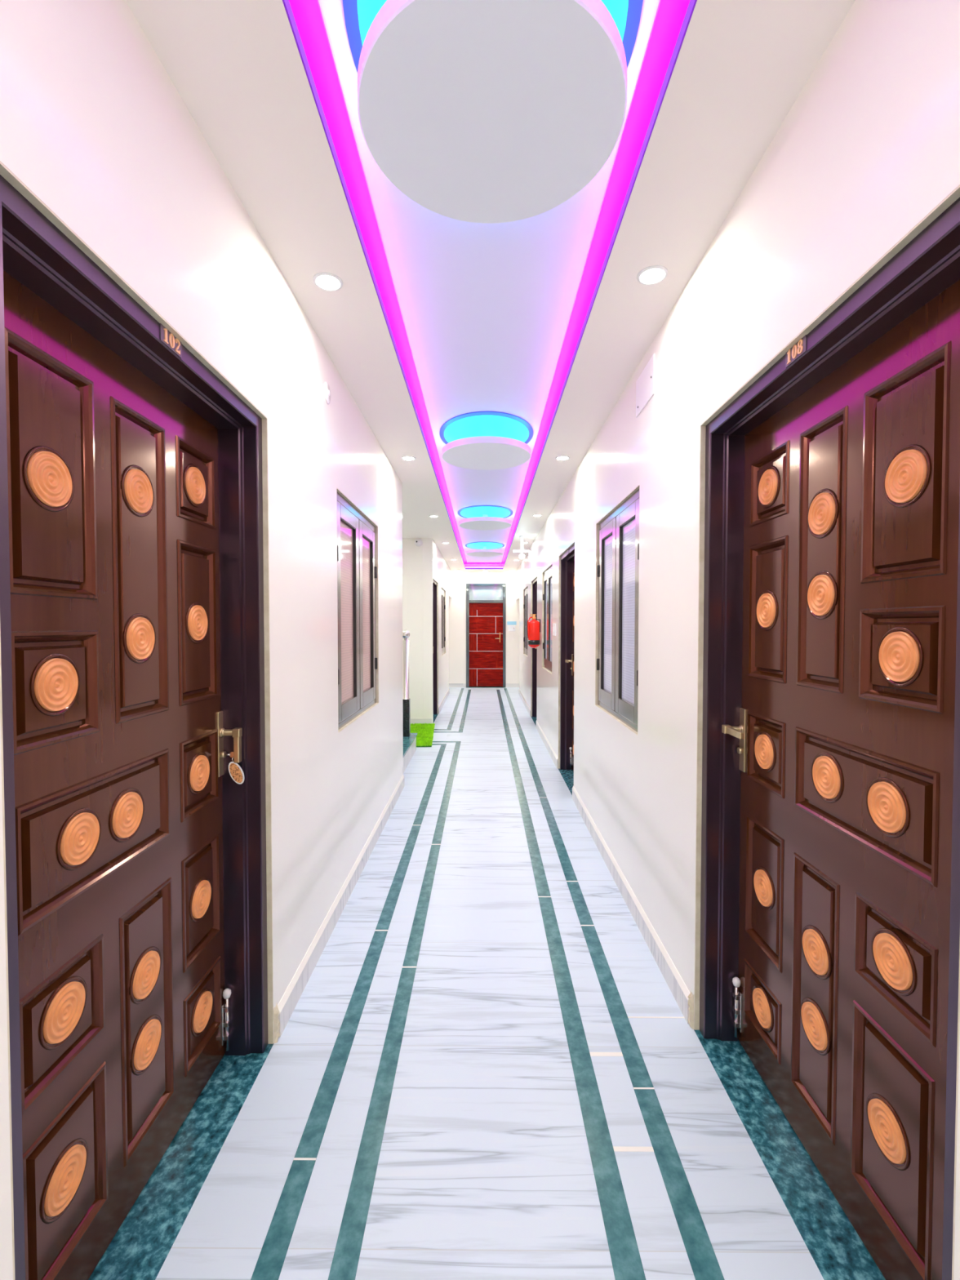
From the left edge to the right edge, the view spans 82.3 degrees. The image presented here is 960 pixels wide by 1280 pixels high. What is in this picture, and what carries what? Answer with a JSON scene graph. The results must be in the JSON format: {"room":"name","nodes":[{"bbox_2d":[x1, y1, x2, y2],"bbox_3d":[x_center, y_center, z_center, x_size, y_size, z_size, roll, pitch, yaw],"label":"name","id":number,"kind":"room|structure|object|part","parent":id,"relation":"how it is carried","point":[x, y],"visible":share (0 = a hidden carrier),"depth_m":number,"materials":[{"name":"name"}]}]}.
{"room":"hotel corridor","nodes":[
{"label":"hotel corridor","id":0,"kind":"room"},
{"bbox_2d":[0,0,403,1279],"bbox_3d":[-0.840,0.059,1.173,0.240,2.721,7.530,0,1,0],"label":"wall","id":1,"kind":"structure","parent":0,"point":[93,122],"depth_m":1.77,"materials":[{"name":"paint"}]},
{"bbox_2d":[0,160,273,1279],"bbox_3d":[-0.840,0.340,1.358,0.242,2.150,1.046,0,1,0],"label":"door","id":2,"kind":"structure","parent":1,"relation":"in","point":[135,654],"depth_m":1.30,"materials":[{"name":"brown wood"}]},
{"bbox_3d":[-0.867,-0.330,1.113,0.018,0.485,0.233,0,1,0],"label":"panel","id":3,"kind":"part","parent":2,"relation":"part of","materials":[{"name":"brown wood"}]},
{"bbox_3d":[-0.867,0.096,1.124,0.018,0.230,0.233,0,1,0],"label":"panel","id":4,"kind":"part","parent":2,"relation":"part of","materials":[{"name":"brown wood"}]},
{"bbox_3d":[-0.867,0.783,1.142,0.018,0.221,0.233,0,1,0],"label":"panel","id":5,"kind":"part","parent":2,"relation":"part of","materials":[{"name":"brown wood"}]},
{"bbox_3d":[-0.867,1.133,1.151,0.018,0.325,0.233,0,1,0],"label":"panel","id":6,"kind":"part","parent":2,"relation":"part of","materials":[{"name":"brown wood"}]},
{"bbox_3d":[-0.866,0.426,1.269,0.018,0.243,0.496,0,1,0],"label":"panel","id":7,"kind":"part","parent":2,"relation":"part of","materials":[{"name":"brown wood"}]},
{"bbox_3d":[-0.865,-0.188,1.399,0.018,0.769,0.215,0,1,0],"label":"panel","id":8,"kind":"part","parent":2,"relation":"part of","materials":[{"name":"brown wood"}]},
{"bbox_3d":[-0.865,0.967,1.429,0.018,0.612,0.215,0,1,0],"label":"panel","id":9,"kind":"part","parent":2,"relation":"part of","materials":[{"name":"brown wood"}]},
{"bbox_3d":[-0.864,-0.468,1.666,0.018,0.229,0.219,0,1,0],"label":"panel","id":10,"kind":"part","parent":2,"relation":"part of","materials":[{"name":"brown wood"}]},
{"bbox_3d":[-0.864,-0.051,1.677,0.018,0.477,0.219,0,1,0],"label":"panel","id":11,"kind":"part","parent":2,"relation":"part of","materials":[{"name":"brown wood"}]},
{"bbox_3d":[-0.864,0.407,1.688,0.018,0.232,0.219,0,1,0],"label":"panel","id":12,"kind":"part","parent":2,"relation":"part of","materials":[{"name":"brown wood"}]},
{"bbox_3d":[-0.864,0.799,1.699,0.018,0.329,0.219,0,1,0],"label":"panel","id":13,"kind":"part","parent":2,"relation":"part of","materials":[{"name":"brown wood"}]},
{"bbox_3d":[-0.864,1.158,1.708,0.018,0.228,0.219,0,1,0],"label":"panel","id":14,"kind":"part","parent":2,"relation":"part of","materials":[{"name":"brown wood"}]},
{"bbox_3d":[-0.856,0.342,1.812,0.007,0.213,0.038,0,1,0],"label":"lock plate","id":15,"kind":"part","parent":2,"relation":"part of","materials":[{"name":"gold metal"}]},
{"bbox_3d":[-0.846,1.182,1.838,0.027,0.031,0.027,0,1,0],"label":"bolt knob","id":16,"kind":"part","parent":2,"relation":"part of","materials":[{"name":"white plastic"}]},
{"bbox_3d":[-0.846,1.282,1.841,0.012,0.182,0.012,0,1,0],"label":"bolt rod","id":17,"kind":"part","parent":2,"relation":"part of","materials":[{"name":"silver metal"}]},
{"bbox_3d":[-0.821,0.346,1.812,0.066,0.114,0.031,0,1,0],"label":"lever handle","id":18,"kind":"part","parent":2,"relation":"part of","materials":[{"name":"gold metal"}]},
{"bbox_2d":[225,751,244,784],"bbox_3d":[-0.807,0.421,1.810,0.066,0.105,0.014,0,1,0],"label":"tag","id":19,"kind":"object","parent":2,"relation":"hanging from","point":[235,771],"visible":1,"depth_m":1.80,"materials":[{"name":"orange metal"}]},
{"bbox_2d":[273,1003,279,1043],"bbox_3d":[-0.708,1.338,1.924,0.013,0.125,0.036,0,1,0],"label":"chip","id":20,"kind":"object","parent":1,"relation":"attached to","point":[276,1011],"visible":1,"depth_m":1.91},
{"bbox_2d":[324,382,330,404],"bbox_3d":[-0.705,-1.147,2.552,0.012,0.096,0.096,0,1,0],"label":"junction cover","id":21,"kind":"object","parent":1,"relation":"attached to","point":[326,388],"visible":1,"depth_m":2.54,"materials":[{"name":"paint"}]},
{"bbox_2d":[277,774,404,1037],"bbox_3d":[-0.699,1.307,3.453,0.012,0.108,3.034,0,1,0],"label":"baseboard","id":22,"kind":"structure","parent":1,"relation":"attached to","point":[296,986],"depth_m":2.54,"materials":[{"name":"stone"}]},
{"bbox_2d":[336,487,378,733],"bbox_3d":[-0.749,-0.159,3.270,0.084,1.228,1.065,0,1,0],"label":"window","id":23,"kind":"structure","parent":1,"relation":"in","point":[357,624],"depth_m":3.20,"materials":[{"name":"gray metal"},{"name":"glass"}]},
{"bbox_2d":[340,520,353,702],"bbox_3d":[-0.741,-0.151,3.025,0.004,0.968,0.338,0,1,0],"label":"window pane","id":24,"kind":"object","parent":23,"relation":"attached to","point":[346,526],"depth_m":3.04,"materials":[{"name":"glass"}]},
{"bbox_2d":[362,537,370,690],"bbox_3d":[-0.737,-0.164,3.526,0.004,0.968,0.314,0,1,0],"label":"window pane","id":25,"kind":"object","parent":23,"relation":"attached to","point":[366,540],"depth_m":3.55,"materials":[{"name":"glass"}]},
{"bbox_2d":[402,538,417,718],"bbox_3d":[-1.880,-0.146,8.127,1.932,2.771,0.170,0,1,0],"label":"wall","id":26,"kind":"structure","parent":0,"point":[409,548],"depth_m":8.03,"materials":[{"name":"paint"}]},
{"bbox_2d":[413,537,422,546],"bbox_3d":[-0.896,-1.422,7.973,0.120,0.120,0.057,0,1,0],"label":"dome camera","id":27,"kind":"object","parent":26,"relation":"attached to","point":[418,541],"visible":1,"depth_m":7.97,"materials":[{"name":"white plastic"}]},
{"bbox_2d":[410,718,431,724],"bbox_3d":[-1.675,1.196,8.069,1.942,0.090,0.012,0,1,0],"label":"baseboard","id":28,"kind":"structure","parent":26,"relation":"attached to","point":[413,721],"depth_m":8.06,"materials":[{"name":"tile"}]},
{"bbox_2d":[417,538,452,724],"bbox_3d":[-1.251,-0.207,10.487,1.150,2.771,4.900,0,1,0],"label":"wall","id":29,"kind":"structure","parent":0,"point":[435,566],"depth_m":8.05,"materials":[{"name":"paint"}]},
{"bbox_2d":[422,539,423,718],"bbox_3d":[-0.839,-0.153,8.031,0.015,2.610,0.006,0,1,0],"label":"trim","id":30,"kind":"structure","parent":29,"relation":"attached to","point":[422,540],"depth_m":8.04,"materials":[{"name":"paint"}]},
{"bbox_2d":[432,577,438,722],"bbox_3d":[-0.810,0.153,8.562,0.242,2.150,0.930,0,1,0],"label":"door","id":31,"kind":"structure","parent":29,"relation":"in","point":[435,584],"depth_m":8.99,"materials":[{"name":"brown wood"}]},
{"bbox_2d":[441,587,445,655],"bbox_3d":[-0.720,-0.340,10.267,0.084,1.228,1.065,0,1,0],"label":"window","id":32,"kind":"structure","parent":29,"relation":"in","point":[443,591],"depth_m":10.67,"materials":[{"name":"grey metal"}]},
{"bbox_2d":[443,616,444,646],"bbox_3d":[-0.709,-0.346,10.523,0.004,0.968,0.314,0,1,0],"label":"blind","id":33,"kind":"object","parent":32,"relation":"attached to","point":[443,616],"depth_m":10.68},
{"bbox_2d":[438,688,449,713],"bbox_3d":[-0.671,1.126,10.420,0.012,0.108,2.735,0,1,0],"label":"baseboard","id":34,"kind":"structure","parent":29,"relation":"attached to","point":[447,693],"depth_m":10.09,"materials":[{"name":"tile"}]},
{"bbox_2d":[448,571,519,687],"bbox_3d":[0.087,-0.273,13.027,3.800,2.771,0.200,0,1,0],"label":"wall","id":35,"kind":"structure","parent":0,"point":[457,604],"depth_m":12.92,"materials":[{"name":"paint"}]},
{"bbox_2d":[448,683,519,687],"bbox_3d":[0.136,1.070,12.955,3.500,0.090,0.012,0,1,0],"label":"baseboard","id":36,"kind":"structure","parent":35,"relation":"attached to","point":[451,685],"depth_m":12.95,"materials":[{"name":"stone"}]},
{"bbox_2d":[466,583,505,687],"bbox_3d":[0.139,-0.105,12.966,0.925,2.438,0.129,0,1,0],"label":"door","id":37,"kind":"structure","parent":35,"relation":"in","point":[485,602],"depth_m":12.97,"materials":[{"name":"red wood"}]},
{"bbox_3d":[0.086,0.114,12.982,0.688,1.970,0.002,0,1,0],"label":"upright panel","id":38,"kind":"part","parent":37,"relation":"part of","materials":[{"name":"red laminate"}]},
{"bbox_3d":[0.142,-1.103,12.943,0.800,0.335,0.015,0,1,0],"label":"transom panel","id":39,"kind":"part","parent":37,"relation":"part of","materials":[{"name":"white glass"}]},
{"bbox_2d":[469,686,505,688],"bbox_3d":[0.139,1.113,12.958,0.925,0.003,0.190,0,1,0],"label":"trim","id":40,"kind":"structure","parent":35,"relation":"attached to","point":[469,686],"depth_m":13.01,"materials":[{"name":"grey stone"}]},
{"bbox_2d":[506,621,516,625],"bbox_3d":[0.747,-0.395,12.916,0.215,0.084,0.006,0,1,0],"label":"wall sign","id":41,"kind":"object","parent":35,"relation":"attached to","point":[508,623],"visible":1,"depth_m":12.91,"materials":[{"name":"blue"}]},
{"bbox_2d":[508,626,515,631],"bbox_3d":[0.751,-0.272,12.911,0.160,0.125,0.024,0,1,0],"label":"switch box","id":42,"kind":"object","parent":35,"relation":"attached to","point":[510,628],"visible":1,"depth_m":12.90,"materials":[{"name":"white plastic"}]},
{"bbox_2d":[155,687,823,1279],"bbox_3d":[-0.465,1.374,5.256,4.800,0.120,16.030,0,1,0],"label":"floor","id":43,"kind":"structure","parent":0,"point":[485,1171],"depth_m":1.71,"materials":[{"name":"white tile"}]},
{"bbox_2d":[250,743,446,1279],"bbox_3d":[-0.864,1.395,2.098,0.845,0.002,9.310,0,1,0],"label":"floor stripe","id":44,"kind":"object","parent":43,"relation":"on","point":[271,1259],"depth_m":1.70,"materials":[{"name":"green stone"}]},
{"bbox_2d":[328,741,461,1279],"bbox_3d":[-0.778,1.393,2.172,1.015,0.002,9.460,0,1,0],"label":"trim","id":45,"kind":"structure","parent":43,"relation":"on","point":[344,1264],"depth_m":1.69,"materials":[{"name":"green stone"}]},
{"bbox_2d":[403,733,417,773],"bbox_3d":[-1.689,1.203,5.762,1.906,0.197,1.355,0,1,0],"label":"stair step","id":46,"kind":"structure","parent":43,"relation":"on","point":[409,742],"depth_m":5.90,"materials":[{"name":"tile"}]},
{"bbox_2d":[402,630,410,736],"bbox_3d":[-0.843,0.489,6.240,0.100,1.205,0.100,0,1,0],"label":"newel post","id":47,"kind":"object","parent":46,"relation":"on","point":[406,634],"visible":0.86,"depth_m":6.21,"materials":[{"name":"silver metal"}]},
{"bbox_3d":[-0.843,0.324,6.236,0.090,0.695,0.090,0,1,0],"label":"post","id":48,"kind":"part","parent":47,"relation":"part of","materials":[{"name":"silver metal"}]},
{"bbox_2d":[410,722,435,746],"bbox_3d":[-0.863,1.240,7.275,0.584,0.041,1.476,0,1,0],"label":"mat","id":49,"kind":"object","parent":43,"relation":"on","point":[424,736],"visible":0.49,"depth_m":7.29,"materials":[{"name":"green carpet"}]},
{"bbox_2d":[434,688,463,729],"bbox_3d":[-0.810,1.185,10.200,0.845,0.002,5.120,0,1,0],"label":"trim","id":50,"kind":"structure","parent":43,"relation":"on","point":[451,722],"depth_m":9.12,"materials":[{"name":"tile"}]},
{"bbox_2d":[433,689,471,732],"bbox_3d":[-0.726,1.191,9.979,1.015,0.002,5.020,0,1,0],"label":"trim","id":51,"kind":"structure","parent":43,"relation":"on","point":[463,719],"depth_m":8.79,"materials":[{"name":"tile"}]},
{"bbox_2d":[293,824,684,1159],"bbox_3d":[0.140,1.370,3.065,1.271,0.002,3.159,0,1,0],"label":"trim","id":52,"kind":"structure","parent":43,"relation":"on","point":[616,1148],"depth_m":1.72,"materials":[{"name":"white tile"}]},
{"bbox_2d":[496,689,645,1279],"bbox_3d":[0.359,1.321,4.959,0.068,0.002,15.050,0,1,0],"label":"floor stripe","id":53,"kind":"structure","parent":43,"relation":"on","point":[626,1261],"depth_m":1.72,"materials":[{"name":"tile"}]},
{"bbox_2d":[503,688,724,1279],"bbox_3d":[0.536,1.318,5.092,0.064,0.002,15.320,0,1,0],"label":"floor stripe","id":54,"kind":"structure","parent":43,"relation":"on","point":[704,1264],"depth_m":1.70,"materials":[{"name":"green tile"}]},
{"bbox_2d":[125,0,855,571],"bbox_3d":[-0.466,-1.507,5.131,4.800,0.206,15.930,0,1,0],"label":"ceiling","id":55,"kind":"structure","parent":0,"point":[741,66],"depth_m":1.90,"materials":[{"name":"white paint"}]},
{"bbox_2d":[312,271,342,291],"bbox_3d":[-0.561,-1.321,2.030,0.108,0.006,0.108,0,1,0],"label":"recessed light","id":56,"kind":"object","parent":55,"relation":"in","point":[326,281],"visible":1,"depth_m":2.02,"materials":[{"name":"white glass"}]},
{"bbox_2d":[282,0,465,567],"bbox_3d":[-0.372,-1.427,5.357,0.004,0.032,13.980,0,1,0],"label":"trim","id":57,"kind":"structure","parent":55,"relation":"attached to","point":[286,4],"depth_m":1.59,"materials":[{"name":"purple"}]},
{"bbox_2d":[288,0,466,563],"bbox_3d":[-0.442,-1.551,5.340,0.205,0.010,13.950,0,1,0],"label":"strip light","id":58,"kind":"object","parent":55,"relation":"attached to","point":[308,15],"visible":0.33,"depth_m":1.74,"materials":[{"name":"purple"}]},
{"bbox_2d":[401,455,415,460],"bbox_3d":[-0.542,-1.377,4.169,0.108,0.006,0.108,0,1,0],"label":"recessed light","id":59,"kind":"object","parent":55,"relation":"in","point":[405,458],"visible":1,"depth_m":4.16,"materials":[{"name":"white plastic"}]},
{"bbox_2d":[465,567,502,568],"bbox_3d":[0.095,-1.608,12.340,0.836,0.032,0.004,0,1,0],"label":"trim","id":60,"kind":"structure","parent":55,"relation":"attached to","point":[465,567],"depth_m":12.34,"materials":[{"name":"purple"}]},
{"bbox_2d":[464,562,504,564],"bbox_3d":[0.098,-1.734,12.409,1.190,0.010,0.200,0,1,0],"label":"band","id":61,"kind":"object","parent":55,"relation":"attached to","point":[467,562],"visible":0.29,"depth_m":12.46,"materials":[{"name":"purple"}]},
{"bbox_2d":[465,541,504,556],"bbox_3d":[0.085,-1.596,9.711,0.693,0.146,0.904,0,1,0],"label":"ceiling panel","id":62,"kind":"object","parent":55,"relation":"attached to","point":[483,548],"visible":1,"depth_m":9.62,"materials":[{"name":"white plastic"}]},
{"bbox_3d":[0.085,-1.665,9.710,0.630,0.008,0.800,0,1,0],"label":"light panel","id":63,"kind":"part","parent":62,"relation":"part of","materials":[{"name":"teal plastic"}]},
{"bbox_2d":[457,505,512,529],"bbox_3d":[0.067,-1.524,6.912,0.693,0.146,0.904,0,1,0],"label":"ceiling panel","id":64,"kind":"object","parent":55,"relation":"attached to","point":[476,517],"visible":1,"depth_m":6.83,"materials":[{"name":"white plastic"}]},
{"bbox_3d":[0.067,-1.593,6.911,0.630,0.008,0.800,0,1,0],"label":"light panel","id":65,"kind":"part","parent":64,"relation":"part of","materials":[{"name":"teal plastic"}]},
{"bbox_2d":[439,411,533,470],"bbox_3d":[0.048,-1.450,4.084,0.693,0.146,0.904,0,1,0],"label":"ceiling light","id":66,"kind":"object","parent":55,"relation":"attached to","point":[477,440],"visible":1,"depth_m":3.96,"materials":[{"name":"white plastic"}]},
{"bbox_3d":[0.048,-1.519,4.082,0.630,0.008,0.800,0,1,0],"label":"light panel","id":67,"kind":"part","parent":66,"relation":"part of","materials":[{"name":"teal plastic"}]},
{"bbox_2d":[342,0,643,223],"bbox_3d":[0.029,-1.379,1.335,0.693,0.146,0.904,0,1,0],"label":"ceiling light","id":68,"kind":"object","parent":55,"relation":"attached to","point":[476,111],"visible":1,"depth_m":1.32,"materials":[{"name":"white paint"}]},
{"bbox_3d":[0.029,-1.448,1.333,0.630,0.008,0.800,0,1,0],"label":"light panel","id":69,"kind":"part","parent":68,"relation":"part of","materials":[{"name":"teal"}]},
{"bbox_2d":[513,535,533,559],"bbox_3d":[0.616,-1.305,7.805,0.288,0.338,0.084,0,1,0],"label":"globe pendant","id":70,"kind":"object","parent":55,"relation":"hanging from","point":[522,556],"visible":1,"depth_m":7.79,"materials":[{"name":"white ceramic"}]},
{"bbox_3d":[0.597,-1.365,7.803,0.044,0.193,0.044,0,1,0],"label":"stem","id":71,"kind":"part","parent":70,"relation":"part of","materials":[{"name":"white metal"}]},
{"bbox_3d":[0.597,-1.189,7.808,0.084,0.084,0.084,0,1,0],"label":"globe","id":72,"kind":"part","parent":70,"relation":"part of","materials":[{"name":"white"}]},
{"bbox_3d":[0.722,-1.174,7.808,0.076,0.076,0.076,0,1,0],"label":"globe","id":73,"kind":"part","parent":70,"relation":"part of","materials":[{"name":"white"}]},
{"bbox_2d":[555,455,569,460],"bbox_3d":[0.625,-1.376,4.162,0.108,0.006,0.108,0,1,0],"label":"recessed light","id":74,"kind":"object","parent":55,"relation":"in","point":[561,457],"visible":1,"depth_m":4.16,"materials":[{"name":"white plastic"}]},
{"bbox_2d":[501,0,689,563],"bbox_3d":[0.540,-1.551,5.333,0.211,0.010,13.950,0,1,0],"label":"strip light","id":75,"kind":"object","parent":55,"relation":"attached to","point":[670,14],"visible":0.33,"depth_m":1.74,"materials":[{"name":"purple"}]},
{"bbox_2d":[502,0,697,568],"bbox_3d":[0.468,-1.427,5.352,0.004,0.032,13.980,0,1,0],"label":"trim","id":76,"kind":"structure","parent":55,"relation":"attached to","point":[692,3],"depth_m":1.59,"materials":[{"name":"purple"}]},
{"bbox_2d":[636,265,667,284],"bbox_3d":[0.625,-1.320,1.992,0.108,0.006,0.108,0,1,0],"label":"recessed light","id":77,"kind":"object","parent":55,"relation":"in","point":[653,274],"visible":1,"depth_m":1.99,"materials":[{"name":"white plastic"}]},
{"bbox_2d":[515,0,959,1279],"bbox_3d":[1.365,-0.069,5.156,1.150,2.771,15.530,0,1,0],"label":"wall","id":78,"kind":"structure","parent":0,"point":[868,146],"depth_m":1.94,"materials":[{"name":"paint"}]},
{"bbox_2d":[518,689,530,716],"bbox_3d":[0.817,1.131,10.232,0.012,0.108,2.890,0,1,0],"label":"baseboard","id":79,"kind":"structure","parent":78,"relation":"attached to","point":[520,694],"depth_m":9.84,"materials":[{"name":"tile"}]},
{"bbox_2d":[523,586,527,656],"bbox_3d":[0.864,-0.332,9.954,0.084,1.228,1.030,0,1,0],"label":"window","id":80,"kind":"structure","parent":78,"relation":"in","point":[525,590],"depth_m":10.34,"materials":[{"name":"grey metal"}]},
{"bbox_2d":[530,576,537,724],"bbox_3d":[0.925,0.160,8.281,0.230,2.150,0.960,0,1,0],"label":"door","id":81,"kind":"structure","parent":78,"relation":"in","point":[534,583],"depth_m":8.73,"materials":[{"name":"brown wood"}]},
{"bbox_2d":[527,613,540,648],"bbox_3d":[0.716,-0.119,7.315,0.176,0.452,0.156,0,1,0],"label":"fire extinguisher","id":82,"kind":"object","parent":78,"relation":"attached to","point":[534,625],"visible":1,"depth_m":7.26,"materials":[{"name":"red metal"}]},
{"bbox_2d":[535,720,558,768],"bbox_3d":[0.794,1.223,6.701,0.012,0.108,2.255,0,1,0],"label":"baseboard","id":83,"kind":"structure","parent":78,"relation":"attached to","point":[555,759],"depth_m":6.33,"materials":[{"name":"tile"}]},
{"bbox_2d":[542,563,552,674],"bbox_3d":[0.842,-0.244,6.575,0.084,1.228,1.030,0,1,0],"label":"window","id":84,"kind":"structure","parent":78,"relation":"in","point":[547,575],"depth_m":6.62,"materials":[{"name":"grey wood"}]},
{"bbox_2d":[545,581,546,658],"bbox_3d":[0.834,-0.250,6.823,0.004,0.968,0.297,0,1,0],"label":"blind","id":85,"kind":"object","parent":84,"relation":"attached to","point":[545,581],"depth_m":6.90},
{"bbox_2d":[550,577,551,661],"bbox_3d":[0.830,-0.237,6.340,0.004,0.968,0.321,0,1,0],"label":"blind","id":86,"kind":"object","parent":84,"relation":"attached to","point":[550,578],"depth_m":6.41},
{"bbox_2d":[552,623,555,635],"bbox_3d":[0.788,-0.112,5.854,0.012,0.130,0.180,0,1,0],"label":"switch plate","id":87,"kind":"object","parent":78,"relation":"attached to","point":[553,624],"visible":1,"depth_m":5.78,"materials":[{"name":"white plastic"}]},
{"bbox_2d":[558,542,574,795],"bbox_3d":[0.904,0.244,5.067,0.230,2.150,0.960,0,1,0],"label":"door","id":88,"kind":"structure","parent":78,"relation":"in","point":[566,559],"depth_m":5.50,"materials":[{"name":"brown wood"}]},
{"bbox_3d":[0.910,1.187,5.510,0.012,0.182,0.011,0,1,0],"label":"bolt rod","id":89,"kind":"part","parent":88,"relation":"part of","materials":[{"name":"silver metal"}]},
{"bbox_3d":[0.925,1.079,5.376,0.018,0.185,0.201,0,1,0],"label":"panel","id":90,"kind":"part","parent":88,"relation":"part of","materials":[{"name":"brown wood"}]},
{"bbox_3d":[0.925,0.692,5.366,0.018,0.402,0.201,0,1,0],"label":"panel","id":91,"kind":"part","parent":88,"relation":"part of","materials":[{"name":"brown wood"}]},
{"bbox_3d":[0.925,0.259,5.355,0.018,0.225,0.201,0,1,0],"label":"panel","id":92,"kind":"part","parent":88,"relation":"part of","materials":[{"name":"brown wood"}]},
{"bbox_3d":[0.925,-0.185,5.343,0.018,0.434,0.201,0,1,0],"label":"panel","id":93,"kind":"part","parent":88,"relation":"part of","materials":[{"name":"brown wood"}]},
{"bbox_3d":[0.925,-0.570,5.333,0.018,0.212,0.201,0,1,0],"label":"panel","id":94,"kind":"part","parent":88,"relation":"part of","materials":[{"name":"brown wood"}]},
{"bbox_2d":[595,484,639,734],"bbox_3d":[0.819,-0.157,3.192,0.084,1.228,1.030,0,1,0],"label":"window","id":95,"kind":"structure","parent":78,"relation":"in","point":[617,533],"depth_m":3.13,"materials":[{"name":"gray metal"},{"name":"glass"}]},
{"bbox_2d":[604,534,612,692],"bbox_3d":[0.811,-0.162,3.439,0.004,0.968,0.297,0,1,0],"label":"blind","id":96,"kind":"object","parent":95,"relation":"attached to","point":[607,538],"depth_m":3.46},
{"bbox_2d":[622,518,635,704],"bbox_3d":[0.808,-0.150,2.956,0.004,0.968,0.321,0,1,0],"label":"blind","id":97,"kind":"object","parent":95,"relation":"attached to","point":[628,524],"depth_m":2.97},
{"bbox_2d":[572,786,689,1023],"bbox_3d":[0.771,1.311,3.308,0.012,0.108,2.613,0,1,0],"label":"baseboard","id":98,"kind":"structure","parent":78,"relation":"attached to","point":[680,992],"depth_m":2.59,"materials":[{"name":"stone"}]},
{"bbox_2d":[635,353,654,417],"bbox_3d":[0.768,-1.179,2.565,0.009,0.175,0.280,0,1,0],"label":"access cover","id":99,"kind":"object","parent":78,"relation":"attached to","point":[645,384],"visible":1,"depth_m":2.55,"materials":[{"name":"white plastic"}]},
{"bbox_2d":[688,991,693,1029],"bbox_3d":[0.761,1.336,1.989,0.013,0.126,0.036,0,1,0],"label":"baseboard","id":100,"kind":"structure","parent":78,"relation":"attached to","point":[691,1002],"depth_m":1.98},
{"bbox_2d":[693,184,959,1279],"bbox_3d":[0.879,0.339,1.405,0.230,2.150,1.081,0,1,0],"label":"door","id":101,"kind":"structure","parent":78,"relation":"in","point":[827,1004],"depth_m":1.33,"materials":[{"name":"brown wood"}]},
{"bbox_3d":[0.860,0.305,1.821,0.066,0.031,0.130,0,1,0],"label":"lever handle","id":102,"kind":"part","parent":101,"relation":"part of","materials":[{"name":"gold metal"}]},
{"bbox_3d":[0.885,1.280,1.900,0.012,0.182,0.012,0,1,0],"label":"bolt rod","id":103,"kind":"part","parent":101,"relation":"part of","materials":[{"name":"silver metal"}]},
{"bbox_3d":[0.885,1.181,1.897,0.027,0.031,0.027,0,1,0],"label":"bolt knob","id":104,"kind":"part","parent":101,"relation":"part of","materials":[{"name":"white plastic"}]},
{"bbox_3d":[0.895,0.340,1.871,0.007,0.213,0.038,0,1,0],"label":"lock plate","id":105,"kind":"part","parent":101,"relation":"part of","materials":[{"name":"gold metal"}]},
{"bbox_3d":[0.901,1.173,1.750,0.018,0.185,0.226,0,1,0],"label":"panel","id":106,"kind":"part","parent":101,"relation":"part of","materials":[{"name":"brown wood"}]},
{"bbox_3d":[0.901,0.786,1.740,0.018,0.402,0.226,0,1,0],"label":"panel","id":107,"kind":"part","parent":101,"relation":"part of","materials":[{"name":"brown wood"}]},
{"bbox_3d":[0.901,0.353,1.729,0.018,0.225,0.226,0,1,0],"label":"panel","id":108,"kind":"part","parent":101,"relation":"part of","materials":[{"name":"brown wood"}]},
{"bbox_3d":[0.901,-0.091,1.717,0.018,0.434,0.226,0,1,0],"label":"panel","id":109,"kind":"part","parent":101,"relation":"part of","materials":[{"name":"brown wood"}]},
{"bbox_3d":[0.901,-0.476,1.707,0.018,0.212,0.226,0,1,0],"label":"panel","id":110,"kind":"part","parent":101,"relation":"part of","materials":[{"name":"brown wood"}]},
{"bbox_3d":[0.899,0.939,1.474,0.018,0.666,0.197,0,1,0],"label":"panel","id":111,"kind":"part","parent":101,"relation":"part of","materials":[{"name":"brown wood"}]},
{"bbox_3d":[0.899,-0.222,1.444,0.018,0.704,0.197,0,1,0],"label":"panel","id":112,"kind":"part","parent":101,"relation":"part of","materials":[{"name":"brown wood"}]},
{"bbox_3d":[0.898,0.365,1.314,0.018,0.227,0.489,0,1,0],"label":"panel","id":113,"kind":"part","parent":101,"relation":"part of","materials":[{"name":"brown wood"}]},
{"bbox_3d":[0.898,1.074,1.201,0.018,0.424,0.236,0,1,0],"label":"panel","id":114,"kind":"part","parent":101,"relation":"part of","materials":[{"name":"brown wood"}]},
{"bbox_3d":[0.898,0.697,1.192,0.018,0.196,0.236,0,1,0],"label":"panel","id":115,"kind":"part","parent":101,"relation":"part of","materials":[{"name":"brown wood"}]},
{"bbox_3d":[0.898,0.035,1.174,0.018,0.209,0.236,0,1,0],"label":"panel","id":116,"kind":"part","parent":101,"relation":"part of","materials":[{"name":"brown wood"}]},
{"bbox_3d":[0.898,-0.349,1.164,0.018,0.442,0.236,0,1,0],"label":"panel","id":117,"kind":"part","parent":101,"relation":"part of","materials":[{"name":"brown wood"}]}
]}

